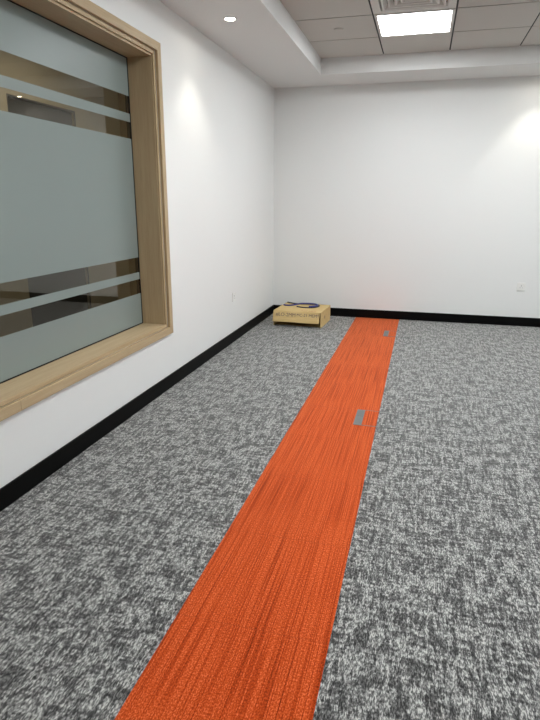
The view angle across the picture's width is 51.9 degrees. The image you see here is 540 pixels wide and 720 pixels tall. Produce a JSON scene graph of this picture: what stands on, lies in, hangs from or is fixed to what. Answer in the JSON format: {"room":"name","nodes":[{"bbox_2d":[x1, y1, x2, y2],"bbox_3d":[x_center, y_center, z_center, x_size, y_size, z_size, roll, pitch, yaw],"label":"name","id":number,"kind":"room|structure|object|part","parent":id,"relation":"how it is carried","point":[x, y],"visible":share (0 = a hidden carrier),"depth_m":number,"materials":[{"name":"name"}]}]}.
{"room":"empty office room","nodes":[
{"label":"empty office room","id":0,"kind":"room"},
{"bbox_2d":[0,50,130,336],"bbox_3d":[-2.930,-0.556,1.725,0.120,2.800,10.985,4,16,14],"label":"wall","id":1,"kind":"structure","parent":0,"point":[12,66],"depth_m":5.05,"materials":[{"name":"beige paint"}]},
{"bbox_2d":[6,93,90,326],"bbox_3d":[-1.990,-1.202,5.087,0.135,2.115,0.920,4,16,14],"label":"door","id":2,"kind":"structure","parent":1,"relation":"in","point":[55,282],"depth_m":5.08,"materials":[{"name":"grey"}]},
{"bbox_2d":[0,0,273,487],"bbox_3d":[-1.513,-0.434,1.312,0.260,2.800,11.085,4,16,14],"label":"wall","id":3,"kind":"structure","parent":0,"point":[219,113],"depth_m":4.24,"materials":[{"name":"white paint"}]},
{"bbox_2d":[0,0,172,421],"bbox_3d":[-1.173,-0.746,2.509,0.278,1.858,2.706,4,16,14],"label":"window","id":4,"kind":"structure","parent":3,"relation":"in","point":[71,197],"depth_m":3.06,"materials":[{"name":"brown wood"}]},
{"bbox_3d":[-1.260,0.346,1.972,0.018,0.050,1.089,4,16,14],"label":"casing","id":5,"kind":"part","parent":4,"relation":"part of","materials":[{"name":"brown wood"}]},
{"bbox_3d":[-1.192,0.089,2.750,0.246,0.028,2.606,4,16,14],"label":"sill","id":6,"kind":"part","parent":4,"relation":"part of","materials":[{"name":"brown wood"}]},
{"bbox_3d":[-0.910,-0.010,3.230,0.018,0.050,1.615,4,16,14],"label":"casing","id":7,"kind":"part","parent":4,"relation":"part of","materials":[{"name":"brown wood"}]},
{"bbox_3d":[-1.044,-1.606,2.230,0.018,0.050,2.704,4,16,14],"label":"casing","id":8,"kind":"part","parent":4,"relation":"part of","materials":[{"name":"brown wood"}]},
{"bbox_3d":[-0.704,-1.085,3.711,0.018,1.856,0.050,4,16,14],"label":"casing","id":9,"kind":"part","parent":4,"relation":"part of","materials":[{"name":"brown wood"}]},
{"bbox_2d":[0,305,273,511],"bbox_3d":[-1.375,0.817,1.674,0.012,0.098,10.973,4,16,14],"label":"baseboard","id":10,"kind":"structure","parent":3,"relation":"attached to","point":[15,489],"depth_m":3.19,"materials":[{"name":"black"}]},
{"bbox_2d":[232,292,235,301],"bbox_3d":[-0.342,-0.599,5.283,0.012,0.086,0.086,4,16,14],"label":"wall socket","id":11,"kind":"object","parent":3,"relation":"attached to","point":[234,293],"visible":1,"depth_m":5.27,"materials":[{"name":"white plastic"}]},
{"bbox_2d":[0,314,539,719],"bbox_3d":[0.953,1.064,1.103,4.830,0.050,10.985,4,16,14],"label":"floor","id":12,"kind":"structure","parent":0,"point":[437,616],"depth_m":2.25,"materials":[{"name":"grey carpet"}]},
{"bbox_2d":[114,317,398,719],"bbox_3d":[-0.164,0.956,1.383,0.498,0.005,10.985,4,16,14],"label":"carpet strip","id":13,"kind":"object","parent":12,"relation":"on","point":[250,640],"visible":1,"depth_m":1.99,"materials":[{"name":"orange carpet"}]},
{"bbox_2d":[273,302,330,327],"bbox_3d":[0.359,-0.498,6.189,0.525,0.173,0.539,5,17,17],"label":"cardboard box","id":14,"kind":"object","parent":12,"relation":"on","point":[282,315],"visible":1,"depth_m":6.01,"materials":[{"name":"beige cardboard"}]},
{"bbox_2d":[283,302,319,307],"bbox_3d":[0.349,-0.625,6.271,0.427,0.027,0.248,7,17,23],"label":"cable","id":15,"kind":"object","parent":14,"relation":"on","point":[292,304],"visible":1,"depth_m":6.26,"materials":[{"name":"blue plastic"}]},
{"bbox_2d":[353,409,398,428],"bbox_3d":[0.665,0.367,3.460,0.264,0.006,0.264,4,16,14],"label":"floor outlet cover","id":16,"kind":"object","parent":12,"relation":"on","point":[380,419],"visible":1,"depth_m":3.45,"materials":[{"name":"grey plastic"}]},
{"bbox_2d":[383,330,409,337],"bbox_3d":[1.302,-0.266,5.700,0.264,0.006,0.264,4,16,14],"label":"floor outlet cover","id":17,"kind":"object","parent":12,"relation":"on","point":[386,333],"visible":1,"depth_m":5.68,"materials":[{"name":"grey plastic"}]},
{"bbox_2d":[159,0,539,88],"bbox_3d":[0.962,-1.455,0.389,4.830,0.176,10.985,4,16,14],"label":"ceiling","id":18,"kind":"structure","parent":0,"point":[264,37],"depth_m":5.04,"materials":[{"name":"white paint"}]},
{"bbox_2d":[223,17,236,21],"bbox_3d":[-0.274,-2.349,3.798,0.096,0.034,0.096,4,16,14],"label":"recessed light","id":19,"kind":"object","parent":18,"relation":"in","point":[230,19],"visible":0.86,"depth_m":3.80,"materials":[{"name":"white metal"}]},
{"bbox_2d":[273,76,539,317],"bbox_3d":[1.618,-1.774,6.079,6.630,2.800,0.100,4,16,14],"label":"wall","id":20,"kind":"structure","parent":0,"point":[421,196],"depth_m":6.05,"materials":[{"name":"white paint"}]},
{"bbox_2d":[274,305,539,326],"bbox_3d":[2.372,-0.449,6.183,4.830,0.098,0.012,4,16,14],"label":"baseboard","id":21,"kind":"structure","parent":20,"relation":"attached to","point":[345,312],"depth_m":6.30,"materials":[{"name":"black"}]},
{"bbox_2d":[516,283,525,290],"bbox_3d":[2.711,-0.789,5.993,0.086,0.086,0.012,4,16,14],"label":"wall socket","id":22,"kind":"object","parent":20,"relation":"attached to","point":[520,286],"visible":1,"depth_m":5.99,"materials":[{"name":"white plastic"}]},
{"bbox_2d":[280,0,539,57],"bbox_3d":[1.228,-1.794,1.351,3.594,0.014,7.792,4,16,14],"label":"ceiling","id":23,"kind":"structure","parent":0,"point":[479,24],"depth_m":4.48,"materials":[{"name":"grey tile"}]},
{"bbox_2d":[370,0,456,13],"bbox_3d":[0.982,-2.501,3.796,0.586,0.042,0.586,4,16,14],"label":"ceiling vent","id":24,"kind":"object","parent":23,"relation":"in","point":[378,6],"visible":1,"depth_m":3.96,"materials":[{"name":"white metal"}]},
{"bbox_2d":[374,8,455,36],"bbox_3d":[1.137,-2.655,4.355,0.588,0.039,0.588,4,16,14],"label":"recessed light","id":25,"kind":"object","parent":23,"relation":"in","point":[438,20],"visible":0.93,"depth_m":4.33,"materials":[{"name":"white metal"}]},
{"bbox_2d":[368,0,539,53],"bbox_3d":[1.230,-1.803,1.343,3.600,0.024,7.800,4,16,14],"label":"trim","id":26,"kind":"structure","parent":23,"relation":"attached to","point":[368,0],"depth_m":4.41,"materials":[{"name":"black"}]}
]}

